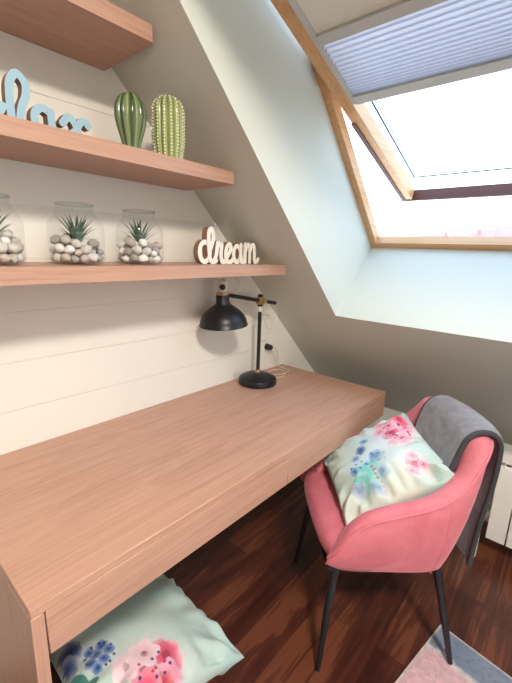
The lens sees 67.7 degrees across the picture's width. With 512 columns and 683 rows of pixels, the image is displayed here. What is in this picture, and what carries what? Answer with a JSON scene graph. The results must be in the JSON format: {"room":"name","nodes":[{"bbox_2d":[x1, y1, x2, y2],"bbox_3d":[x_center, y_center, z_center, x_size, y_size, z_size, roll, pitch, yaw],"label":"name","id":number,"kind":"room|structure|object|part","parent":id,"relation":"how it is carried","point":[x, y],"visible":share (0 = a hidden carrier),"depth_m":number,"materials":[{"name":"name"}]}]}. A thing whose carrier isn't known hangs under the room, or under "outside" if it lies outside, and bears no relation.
{"room":"home office","nodes":[
{"label":"home office","id":0,"kind":"room"},
{"bbox_2d":[0,31,314,454],"bbox_3d":[-1.111,-0.073,0.665,0.100,2.480,4.800,13,17,39],"label":"wall","id":1,"kind":"structure","parent":0,"point":[74,356],"depth_m":1.25,"materials":[{"name":"white paint"}]},
{"bbox_2d":[260,338,271,354],"bbox_3d":[0.052,0.026,1.987,0.010,0.080,0.080,13,17,39],"label":"wall socket","id":2,"kind":"object","parent":1,"relation":"attached to","point":[263,351],"visible":0.72,"depth_m":1.97,"materials":[{"name":"white plastic"}]},
{"bbox_2d":[50,475,511,682],"bbox_3d":[0.033,1.450,-0.037,3.250,0.080,5.000,13,17,39],"label":"floor","id":3,"kind":"structure","parent":0,"point":[246,579],"depth_m":1.53,"materials":[{"name":"laminate"}]},
{"bbox_2d":[49,574,243,682],"bbox_3d":[-0.383,0.962,1.234,0.504,0.235,0.480,14,18,42],"label":"cushion","id":4,"kind":"object","parent":3,"relation":"on","point":[157,634],"visible":0.75,"depth_m":1.15,"materials":[{"name":"fabric"}]},
{"bbox_2d":[0,364,385,682],"bbox_3d":[-0.132,0.657,1.479,0.599,0.750,1.496,13,17,39],"label":"desk","id":5,"kind":"object","parent":3,"relation":"on","point":[91,516],"visible":0.98,"depth_m":1.01,"materials":[{"name":"brown wood"}]},
{"bbox_3d":[-0.612,0.781,0.932,0.585,0.730,0.022,13,17,39],"label":"panel","id":6,"kind":"part","parent":5,"relation":"part of","materials":[{"name":"brown wood"}]},
{"bbox_3d":[-0.143,0.467,0.957,0.020,0.096,0.721,13,17,39],"label":"drawer","id":7,"kind":"part","parent":5,"relation":"part of","materials":[{"name":"brown wood"}]},
{"bbox_2d":[199,277,288,388],"bbox_3d":[-0.007,-0.046,1.730,0.210,0.510,0.599,13,17,39],"label":"desk lamp","id":8,"kind":"object","parent":5,"relation":"on","point":[222,316],"visible":1,"depth_m":1.54,"materials":[{"name":"black metal"}]},
{"bbox_3d":[-0.131,-0.127,1.552,0.199,0.135,0.199,13,17,39],"label":"lamp shade","id":9,"kind":"part","parent":8,"relation":"part of","materials":[{"name":"black metal"}]},
{"bbox_3d":[-0.017,-0.186,1.676,0.017,0.078,0.344,13,17,38],"label":"arm","id":10,"kind":"part","parent":8,"relation":"part of","materials":[{"name":"black metal"}]},
{"bbox_3d":[0.066,-0.121,1.786,0.014,0.127,0.116,11,16,35],"label":"cord","id":11,"kind":"part","parent":8,"relation":"part of","materials":[{"name":"white plastic"}]},
{"bbox_3d":[0.109,0.102,1.942,0.091,0.129,0.188,8,15,23],"label":"cord","id":12,"kind":"part","parent":8,"relation":"part of","materials":[{"name":"white plastic"}]},
{"bbox_3d":[0.341,0.354,1.501,0.020,0.096,0.749,13,17,39],"label":"drawer","id":13,"kind":"part","parent":5,"relation":"part of","materials":[{"name":"brown wood"}]},
{"bbox_2d":[294,396,493,671],"bbox_3d":[0.468,0.647,1.425,0.548,0.837,0.524,1,13,-4],"label":"armchair","id":14,"kind":"object","parent":3,"relation":"on","point":[418,535],"visible":0.65,"depth_m":1.17,"materials":[{"name":"pink fabric"}]},
{"bbox_3d":[0.208,0.816,1.659,0.084,0.382,0.031,12,17,36],"label":"leg","id":15,"kind":"part","parent":14,"relation":"part of","materials":[{"name":"black metal"}]},
{"bbox_3d":[0.423,0.679,1.430,0.419,0.012,0.426,1,13,-4],"label":"plate","id":16,"kind":"part","parent":14,"relation":"part of","materials":[{"name":"pink fabric"}]},
{"bbox_3d":[0.396,0.621,1.414,0.401,0.102,0.436,1,13,-4],"label":"seat","id":17,"kind":"part","parent":14,"relation":"part of","materials":[{"name":"pink fabric"}]},
{"bbox_3d":[0.236,0.911,1.261,0.031,0.382,0.084,10,16,32],"label":"leg","id":18,"kind":"part","parent":14,"relation":"part of","materials":[{"name":"black metal"}]},
{"bbox_2d":[322,413,454,525],"bbox_3d":[0.454,0.458,1.391,0.345,0.300,0.411,1,13,-4],"label":"cushion","id":19,"kind":"object","parent":14,"relation":"on","point":[389,462],"visible":0.88,"depth_m":1.28,"materials":[{"name":"fabric"}]},
{"bbox_3d":[0.629,0.914,1.289,0.112,0.375,0.031,7,14,21],"label":"leg","id":20,"kind":"part","parent":14,"relation":"part of","materials":[{"name":"black metal"}]},
{"bbox_2d":[414,394,503,565],"bbox_3d":[0.686,0.494,1.368,0.218,0.542,0.311,2,13,0],"label":"blanket","id":21,"kind":"object","parent":14,"relation":"hanging from","point":[446,424],"visible":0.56,"depth_m":1.28,"materials":[{"name":"grey fabric"}]},
{"bbox_2d":[395,624,511,682],"bbox_3d":[0.415,1.294,0.485,1.700,0.008,1.150,-9,17,-39],"label":"rug","id":22,"kind":"object","parent":3,"relation":"on","point":[430,665],"visible":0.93,"depth_m":1.30,"materials":[{"name":"pink carpet"}]},
{"bbox_2d":[474,450,511,556],"bbox_3d":[1.363,0.815,1.536,0.877,0.514,0.155,13,17,39],"label":"radiator","id":23,"kind":"object","parent":3,"relation":"on","point":[499,517],"visible":0.57,"depth_m":1.71,"materials":[{"name":"metal"}]},
{"bbox_2d":[107,0,511,444],"bbox_3d":[1.090,-0.414,0.700,3.050,2.359,2.407,13,17,39],"label":"wall","id":24,"kind":"structure","parent":0,"point":[411,325],"depth_m":1.45,"materials":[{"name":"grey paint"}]},
{"bbox_2d":[0,0,152,70],"bbox_3d":[-0.590,-0.759,0.807,0.260,0.040,0.703,13,17,39],"label":"shelf","id":25,"kind":"object","parent":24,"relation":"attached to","point":[100,34],"visible":1,"depth_m":0.94,"materials":[{"name":"brown wood"}]},
{"bbox_2d":[0,114,233,190],"bbox_3d":[-0.499,-0.492,0.989,0.260,0.040,1.011,13,17,39],"label":"shelf","id":26,"kind":"object","parent":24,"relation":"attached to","point":[21,140],"visible":1,"depth_m":1.00,"materials":[{"name":"brown wood"}]},
{"bbox_2d":[0,69,90,133],"bbox_3d":[-0.538,-0.531,0.831,0.030,0.115,0.354,13,17,39],"label":"word sign","id":27,"kind":"object","parent":26,"relation":"on","point":[7,107],"visible":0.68,"depth_m":0.85,"materials":[{"name":"blue wood"}]},
{"bbox_2d":[114,92,146,148],"bbox_3d":[-0.342,-0.594,1.040,0.084,0.147,0.085,3,13,3],"label":"cactus","id":28,"kind":"object","parent":26,"relation":"on","point":[130,114],"visible":0.89,"depth_m":1.01,"materials":[{"name":"green ceramic"}]},
{"bbox_2d":[151,94,184,158],"bbox_3d":[-0.257,-0.622,1.119,0.098,0.170,0.095,13,17,39],"label":"cactus","id":29,"kind":"object","parent":26,"relation":"on","point":[167,113],"visible":0.94,"depth_m":1.09,"materials":[{"name":"green ceramic"}]},
{"bbox_2d":[0,262,285,285],"bbox_3d":[-0.406,-0.219,1.176,0.260,0.040,1.325,13,17,39],"label":"shelf","id":30,"kind":"object","parent":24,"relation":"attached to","point":[19,273],"visible":0.96,"depth_m":1.05,"materials":[{"name":"brown wood"}]},
{"bbox_2d":[193,226,258,263],"bbox_3d":[-0.105,-0.363,1.464,0.033,0.134,0.328,13,17,39],"label":"word sign","id":31,"kind":"object","parent":30,"relation":"on","point":[214,252],"visible":0.96,"depth_m":1.42,"materials":[{"name":"white wood"}]},
{"bbox_3d":[-0.495,-0.295,1.051,0.147,0.160,0.147,1,13,-2],"label":"glass jar","id":32,"kind":"object","parent":30,"relation":"on","visible":0},
{"bbox_2d":[53,252,62,261],"bbox_3d":[-0.527,-0.227,1.024,0.029,0.027,0.030,8,15,25],"label":"pebble","id":33,"kind":"object","parent":32,"relation":"in","point":[56,257],"visible":0.82,"depth_m":1.01,"materials":[{"name":"beige stone"}]},
{"bbox_2d":[54,243,65,252],"bbox_3d":[-0.519,-0.248,1.013,0.033,0.026,0.028,1,13,-4],"label":"pebble","id":34,"kind":"object","parent":33,"relation":"on","point":[59,247],"visible":0.91,"depth_m":1.00,"materials":[{"name":"white stone"}]},
{"bbox_2d":[60,253,71,261],"bbox_3d":[-0.503,-0.224,1.014,0.029,0.025,0.029,7,14,21],"label":"pebble","id":35,"kind":"object","parent":32,"relation":"in","point":[65,257],"visible":1,"depth_m":1.00,"materials":[{"name":"beige stone"}]},
{"bbox_2d":[64,245,74,253],"bbox_3d":[-0.491,-0.243,1.007,0.028,0.024,0.027,12,17,36],"label":"pebble","id":36,"kind":"object","parent":35,"relation":"on","point":[68,249],"visible":1,"depth_m":1.00,"materials":[{"name":"white stone"}]},
{"bbox_2d":[59,235,70,243],"bbox_3d":[-0.500,-0.268,1.002,0.028,0.024,0.028,-6,16,-31],"label":"pebble","id":37,"kind":"object","parent":36,"relation":"on","point":[65,239],"visible":1,"depth_m":0.99,"materials":[{"name":"beige stone"}]},
{"bbox_2d":[71,255,79,262],"bbox_3d":[-0.480,-0.219,1.013,0.022,0.020,0.021,-4,15,-25],"label":"pebble","id":38,"kind":"object","parent":32,"relation":"in","point":[74,258],"visible":1,"depth_m":1.01,"materials":[{"name":"grey stone"}]},
{"bbox_2d":[74,249,82,255],"bbox_3d":[-0.471,-0.236,1.013,0.022,0.019,0.022,-9,17,-38],"label":"pebble","id":39,"kind":"object","parent":38,"relation":"on","point":[78,252],"visible":1,"depth_m":1.01,"materials":[{"name":"beige stone"}]},
{"bbox_2d":[80,254,89,262],"bbox_3d":[-0.460,-0.223,1.026,0.025,0.022,0.024,1,13,-5],"label":"pebble","id":40,"kind":"object","parent":32,"relation":"in","point":[84,258],"visible":1,"depth_m":1.02,"materials":[{"name":"beige stone"}]},
{"bbox_2d":[80,245,91,254],"bbox_3d":[-0.459,-0.248,1.030,0.031,0.026,0.030,10,16,30],"label":"pebble","id":41,"kind":"object","parent":40,"relation":"on","point":[86,249],"visible":0.94,"depth_m":1.02,"materials":[{"name":"beige stone"}]},
{"bbox_2d":[88,252,98,262],"bbox_3d":[-0.448,-0.230,1.048,0.031,0.028,0.032,1,13,-4],"label":"pebble","id":42,"kind":"object","parent":32,"relation":"in","point":[94,257],"visible":0.9,"depth_m":1.04,"materials":[{"name":"white stone"}]},
{"bbox_2d":[87,239,98,247],"bbox_3d":[-0.445,-0.268,1.044,0.032,0.026,0.029,-1,14,-13],"label":"pebble","id":43,"kind":"object","parent":42,"relation":"on","point":[94,243],"visible":0.97,"depth_m":1.03,"materials":[{"name":"beige stone"}]},
{"bbox_2d":[97,254,103,262],"bbox_3d":[-0.443,-0.234,1.073,0.029,0.024,0.026,2,13,2],"label":"pebble","id":44,"kind":"object","parent":32,"relation":"in","point":[101,257],"visible":0.56,"depth_m":1.06,"materials":[{"name":"grey stone"}]},
{"label":"pebble","id":45,"kind":"object","parent":32,"relation":"in","visible":0},
{"bbox_2d":[49,245,56,253],"bbox_3d":[-0.539,-0.248,1.030,0.028,0.025,0.028,9,15,28],"label":"pebble","id":46,"kind":"object","parent":45,"relation":"on","point":[51,249],"visible":0.51,"depth_m":1.02,"materials":[{"name":"beige stone"}]},
{"bbox_2d":[50,234,60,243],"bbox_3d":[-0.533,-0.272,1.018,0.028,0.027,0.027,-4,15,-24],"label":"pebble","id":47,"kind":"object","parent":46,"relation":"on","point":[54,239],"visible":0.81,"depth_m":1.01,"materials":[{"name":"grey stone"}]},
{"bbox_3d":[-0.626,-0.263,0.896,0.147,0.160,0.147,9,15,28],"label":"glass jar","id":48,"kind":"object","parent":30,"relation":"on","visible":0},
{"bbox_2d":[0,254,11,262],"bbox_3d":[-0.580,-0.193,0.884,0.024,0.021,0.023,4,13,7],"label":"pebble","id":49,"kind":"object","parent":48,"relation":"in","point":[5,258],"visible":1,"depth_m":0.88,"materials":[{"name":"beige stone"}]},
{"bbox_2d":[0,242,8,253],"bbox_3d":[-0.585,-0.215,0.877,0.030,0.028,0.032,-6,16,-32],"label":"pebble","id":50,"kind":"object","parent":49,"relation":"on","point":[4,246],"visible":1,"depth_m":0.87,"materials":[{"name":"white stone"}]},
{"bbox_2d":[9,254,19,262],"bbox_3d":[-0.573,-0.197,0.903,0.024,0.022,0.024,7,14,22],"label":"pebble","id":51,"kind":"object","parent":48,"relation":"in","point":[15,259],"visible":0.93,"depth_m":0.90,"materials":[{"name":"beige stone"}]},
{"bbox_2d":[7,243,20,253],"bbox_3d":[-0.575,-0.220,0.904,0.029,0.026,0.030,4,13,7],"label":"pebble","id":52,"kind":"object","parent":51,"relation":"on","point":[13,248],"visible":0.94,"depth_m":0.90,"materials":[{"name":"white stone"}]},
{"bbox_2d":[16,252,23,261],"bbox_3d":[-0.578,-0.205,0.925,0.030,0.025,0.029,-4,15,-24],"label":"pebble","id":53,"kind":"object","parent":48,"relation":"in","point":[20,255],"visible":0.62,"depth_m":0.92,"materials":[{"name":"beige stone"}]},
{"bbox_2d":[12,241,23,251],"bbox_3d":[-0.582,-0.230,0.929,0.029,0.027,0.032,-3,14,-19],"label":"pebble","id":54,"kind":"object","parent":53,"relation":"on","point":[20,244],"visible":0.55,"depth_m":0.93,"materials":[{"name":"beige stone"}]},
{"label":"pebble","id":55,"kind":"object","parent":48,"relation":"in","visible":0},
{"bbox_2d":[11,237,21,242],"bbox_3d":[-0.597,-0.247,0.946,0.027,0.025,0.029,-3,14,-19],"label":"pebble","id":56,"kind":"object","parent":55,"relation":"on","point":[13,238],"visible":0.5,"depth_m":0.94,"materials":[{"name":"beige stone"}]},
{"label":"pebble","id":57,"kind":"object","parent":48,"relation":"in","visible":0},
{"label":"pebble","id":58,"kind":"object","parent":57,"relation":"on","visible":0},
{"label":"pebble","id":59,"kind":"object","parent":58,"relation":"on","visible":0},
{"bbox_2d":[0,211,11,231],"bbox_3d":[-0.625,-0.277,0.893,0.097,0.080,0.104,9,15,27],"label":"succulent","id":60,"kind":"object","parent":59,"relation":"on","point":[5,216],"visible":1,"depth_m":0.90,"materials":[{"name":"green plant"}]},
{"label":"pebble","id":61,"kind":"object","parent":48,"relation":"in","visible":0},
{"label":"pebble","id":62,"kind":"object","parent":61,"relation":"on","visible":0},
{"bbox_2d":[0,229,12,239],"bbox_3d":[-0.603,-0.258,0.923,0.031,0.026,0.030,6,14,17],"label":"pebble","id":63,"kind":"object","parent":62,"relation":"on","point":[5,233],"visible":0.84,"depth_m":0.91,"materials":[{"name":"beige stone"}]},
{"bbox_3d":[-0.364,-0.326,1.197,0.148,0.161,0.148,5,14,12],"label":"glass jar","id":64,"kind":"object","parent":30,"relation":"on","visible":0},
{"bbox_2d":[122,255,129,261],"bbox_3d":[-0.394,-0.252,1.165,0.022,0.020,0.025,4,14,8],"label":"pebble","id":65,"kind":"object","parent":64,"relation":"in","point":[125,258],"visible":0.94,"depth_m":1.16,"materials":[{"name":"beige stone"}]},
{"bbox_2d":[123,247,132,255],"bbox_3d":[-0.386,-0.273,1.158,0.028,0.025,0.028,5,14,11],"label":"pebble","id":66,"kind":"object","parent":65,"relation":"on","point":[127,251],"visible":0.98,"depth_m":1.15,"materials":[{"name":"grey stone"}]},
{"bbox_2d":[126,238,135,246],"bbox_3d":[-0.377,-0.298,1.150,0.027,0.025,0.030,4,14,8],"label":"pebble","id":67,"kind":"object","parent":66,"relation":"on","point":[130,242],"visible":1,"depth_m":1.14,"materials":[{"name":"beige stone"}]},
{"bbox_2d":[129,253,138,261],"bbox_3d":[-0.370,-0.254,1.159,0.029,0.027,0.028,4,13,7],"label":"pebble","id":68,"kind":"object","parent":64,"relation":"in","point":[133,257],"visible":1,"depth_m":1.15,"materials":[{"name":"grey stone"}]},
{"bbox_2d":[132,246,141,253],"bbox_3d":[-0.359,-0.277,1.155,0.032,0.026,0.031,1,13,-4],"label":"pebble","id":69,"kind":"object","parent":68,"relation":"on","point":[136,249],"visible":1,"depth_m":1.15,"materials":[{"name":"beige stone"}]},
{"bbox_2d":[138,254,148,261],"bbox_3d":[-0.344,-0.254,1.165,0.032,0.025,0.027,-4,15,-23],"label":"pebble","id":70,"kind":"object","parent":64,"relation":"in","point":[142,258],"visible":1,"depth_m":1.16,"materials":[{"name":"white stone"}]},
{"bbox_2d":[142,248,151,254],"bbox_3d":[-0.332,-0.275,1.164,0.029,0.024,0.027,3,13,5],"label":"pebble","id":71,"kind":"object","parent":70,"relation":"on","point":[146,251],"visible":1,"depth_m":1.16,"materials":[{"name":"beige stone"}]},
{"bbox_2d":[138,239,147,246],"bbox_3d":[-0.342,-0.298,1.154,0.028,0.026,0.030,7,14,21],"label":"pebble","id":72,"kind":"object","parent":71,"relation":"on","point":[142,242],"visible":1,"depth_m":1.14,"materials":[{"name":"white stone"}]},
{"bbox_2d":[148,256,154,262],"bbox_3d":[-0.322,-0.253,1.177,0.021,0.019,0.022,-9,17,-38],"label":"pebble","id":73,"kind":"object","parent":64,"relation":"in","point":[151,259],"visible":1,"depth_m":1.17,"materials":[{"name":"beige stone"}]},
{"bbox_2d":[150,251,156,256],"bbox_3d":[-0.317,-0.271,1.180,0.021,0.019,0.025,-7,16,-32],"label":"pebble","id":74,"kind":"object","parent":73,"relation":"on","point":[153,253],"visible":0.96,"depth_m":1.17,"materials":[{"name":"white stone"}]},
{"bbox_2d":[154,256,160,262],"bbox_3d":[-0.314,-0.258,1.198,0.024,0.022,0.026,7,14,20],"label":"pebble","id":75,"kind":"object","parent":64,"relation":"in","point":[157,258],"visible":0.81,"depth_m":1.19,"materials":[{"name":"white stone"}]},
{"bbox_2d":[152,247,159,254],"bbox_3d":[-0.317,-0.283,1.201,0.029,0.026,0.029,-3,14,-20],"label":"pebble","id":76,"kind":"object","parent":75,"relation":"on","point":[155,249],"visible":0.72,"depth_m":1.19,"materials":[{"name":"grey stone"}]},
{"label":"pebble","id":77,"kind":"object","parent":64,"relation":"in","visible":0},
{"bbox_2d":[119,247,124,254],"bbox_3d":[-0.407,-0.277,1.172,0.023,0.023,0.027,-2,14,-15],"label":"pebble","id":78,"kind":"object","parent":77,"relation":"on","point":[121,249],"visible":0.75,"depth_m":1.16,"materials":[{"name":"beige stone"}]},
{"bbox_2d":[270,0,511,250],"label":"window","id":79,"kind":"structure","parent":24,"relation":"in","point":[335,98],"depth_m":1.58,"materials":[{"name":"brown wood"}]},
{"bbox_3d":[0.276,-0.874,1.390,0.030,0.966,0.992,13,17,39],"label":"frame","id":80,"kind":"part","parent":79,"relation":"part of","materials":[{"name":"brown wood"}]},
{"bbox_2d":[287,0,511,104],"bbox_3d":[0.538,-0.818,0.841,0.959,0.217,0.535,13,17,39],"label":"blind","id":81,"kind":"object","parent":79,"relation":"attached to","point":[375,50],"visible":1,"depth_m":1.05,"materials":[{"name":"fabric"}]},
{"bbox_3d":[0.185,-0.904,1.138,0.020,0.211,0.535,13,17,39],"label":"rail","id":82,"kind":"part","parent":81,"relation":"part of","materials":[{"name":"metal"}]},
{"bbox_3d":[0.533,-0.813,0.836,0.919,0.034,0.040,13,17,39],"label":"rail","id":83,"kind":"part","parent":81,"relation":"part of","materials":[{"name":"metal"}]},
{"bbox_3d":[0.692,-0.766,1.038,0.919,0.035,0.044,13,17,39],"label":"rail","id":84,"kind":"part","parent":81,"relation":"part of","materials":[{"name":"metal"}]},
{"bbox_3d":[1.001,-0.387,1.511,1.142,0.053,0.053,13,17,39],"label":"frame","id":85,"kind":"part","parent":79,"relation":"part of","materials":[{"name":"brown wood"}]},
{"bbox_3d":[1.158,-0.652,1.624,1.027,0.054,0.026,13,17,39],"label":"sash rail","id":86,"kind":"part","parent":79,"relation":"part of","materials":[{"name":"brown wood"}]},
{"bbox_2d":[360,407,511,517],"bbox_3d":[1.651,0.813,1.710,3.050,0.458,0.100,13,17,39],"label":"wall","id":87,"kind":"structure","parent":0,"point":[388,413],"depth_m":2.31,"materials":[{"name":"white paint"}]},
{"bbox_2d":[484,509,510,529],"bbox_3d":[1.612,1.012,1.708,3.036,0.070,0.014,13,17,39],"label":"baseboard","id":88,"kind":"structure","parent":87,"relation":"attached to","point":[489,510],"depth_m":2.02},
{"label":"pebble","id":89,"kind":"object","parent":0,"visible":0},
{"bbox_2d":[96,248,103,254],"bbox_3d":[-0.444,-0.254,1.084,0.024,0.021,0.022,-8,17,-37],"label":"pebble","id":90,"kind":"object","parent":89,"relation":"on","point":[98,250],"visible":0.85,"depth_m":1.08,"materials":[{"name":"grey stone"}]},
{"label":"pebble","id":91,"kind":"object","parent":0,"visible":0},
{"bbox_2d":[71,239,81,247],"bbox_3d":[-0.480,-0.261,1.020,0.026,0.024,0.027,5,14,13],"label":"pebble","id":92,"kind":"object","parent":91,"relation":"on","point":[76,243],"visible":1,"depth_m":1.01,"materials":[{"name":"white stone"}]},
{"label":"pebble","id":93,"kind":"object","parent":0,"visible":0},
{"label":"pebble","id":94,"kind":"object","parent":93,"relation":"on","visible":0},
{"bbox_2d":[56,214,95,240],"bbox_3d":[-0.493,-0.310,1.049,0.099,0.080,0.108,-2,14,-16],"label":"succulent","id":95,"kind":"object","parent":94,"relation":"on","point":[76,232],"visible":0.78,"depth_m":1.04,"materials":[{"name":"green plant"}]},
{"label":"pebble","id":96,"kind":"object","parent":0,"visible":0},
{"label":"pebble","id":97,"kind":"object","parent":96,"relation":"on","visible":0},
{"bbox_2d":[153,241,161,249],"bbox_3d":[-0.316,-0.306,1.221,0.030,0.026,0.030,4,14,10],"label":"pebble","id":98,"kind":"object","parent":97,"relation":"on","point":[158,245],"visible":0.78,"depth_m":1.21,"materials":[{"name":"beige stone"}]},
{"label":"pebble","id":99,"kind":"object","parent":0,"visible":0},
{"label":"pebble","id":100,"kind":"object","parent":99,"relation":"on","visible":0},
{"label":"pebble","id":101,"kind":"object","parent":100,"relation":"on","visible":0},
{"bbox_2d":[123,219,152,241],"bbox_3d":[-0.365,-0.340,1.191,0.107,0.080,0.099,-1,14,-12],"label":"succulent","id":102,"kind":"object","parent":101,"relation":"on","point":[138,233],"visible":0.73,"depth_m":1.18,"materials":[{"name":"green plant"}]},
{"label":"pebble","id":103,"kind":"object","parent":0,"visible":0},
{"bbox_2d":[116,242,124,248],"bbox_3d":[-0.415,-0.297,1.184,0.029,0.024,0.029,7,14,22],"label":"pebble","id":104,"kind":"object","parent":103,"relation":"on","point":[119,245],"visible":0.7,"depth_m":1.17,"materials":[{"name":"beige stone"}]},
{"label":"pebble","id":105,"kind":"object","parent":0,"visible":0},
{"bbox_2d":[145,242,152,248],"bbox_3d":[-0.331,-0.295,1.182,0.026,0.024,0.026,-3,14,-21],"label":"pebble","id":106,"kind":"object","parent":105,"relation":"on","point":[150,245],"visible":0.7,"depth_m":1.17,"materials":[{"name":"beige stone"}]},
{"label":"outside","id":107,"kind":"structure","parent":0,"visible":0},
{"bbox_3d":[92.827,-25.194,136.853,280.000,0.400,308.000,13,17,39],"label":"ground","id":108,"kind":"structure","parent":107,"visible":0},
{"bbox_2d":[419,232,451,236],"bbox_3d":[51.994,-26.076,110.652,10.000,10.700,9.000,11,16,34],"label":"house","id":109,"kind":"structure","parent":108,"relation":"on","point":[446,233],"depth_m":109.03,"materials":[{"name":"white"}]},
{"bbox_2d":[452,230,488,236],"bbox_3d":[52.222,-22.067,94.275,8.000,10.500,8.000,8,15,23],"label":"house","id":110,"kind":"structure","parent":108,"relation":"on","point":[478,234],"depth_m":92.60,"materials":[{"name":"white"}]},
{"bbox_2d":[471,229,495,236],"bbox_3d":[63.499,-24.921,103.579,9.000,12.500,10.000,-8,17,-37],"label":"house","id":111,"kind":"structure","parent":108,"relation":"on","point":[491,232],"depth_m":102.95,"materials":[{"name":"white"}]},
{"bbox_2d":[494,225,511,236],"bbox_3d":[50.424,-17.918,74.857,7.000,11.300,8.000,9,15,28],"label":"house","id":112,"kind":"structure","parent":108,"relation":"on","point":[501,230],"depth_m":73.75,"materials":[{"name":"white"}]},
{"label":"pebble","id":113,"kind":"object","parent":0,"visible":0},
{"bbox_2d":[1,237,11,242],"bbox_3d":[-0.596,-0.236,0.908,0.025,0.025,0.028,-2,14,-18],"label":"pebble","id":114,"kind":"object","parent":113,"relation":"on","point":[4,239],"visible":0.54,"depth_m":0.90,"materials":[{"name":"white stone"}]}
]}

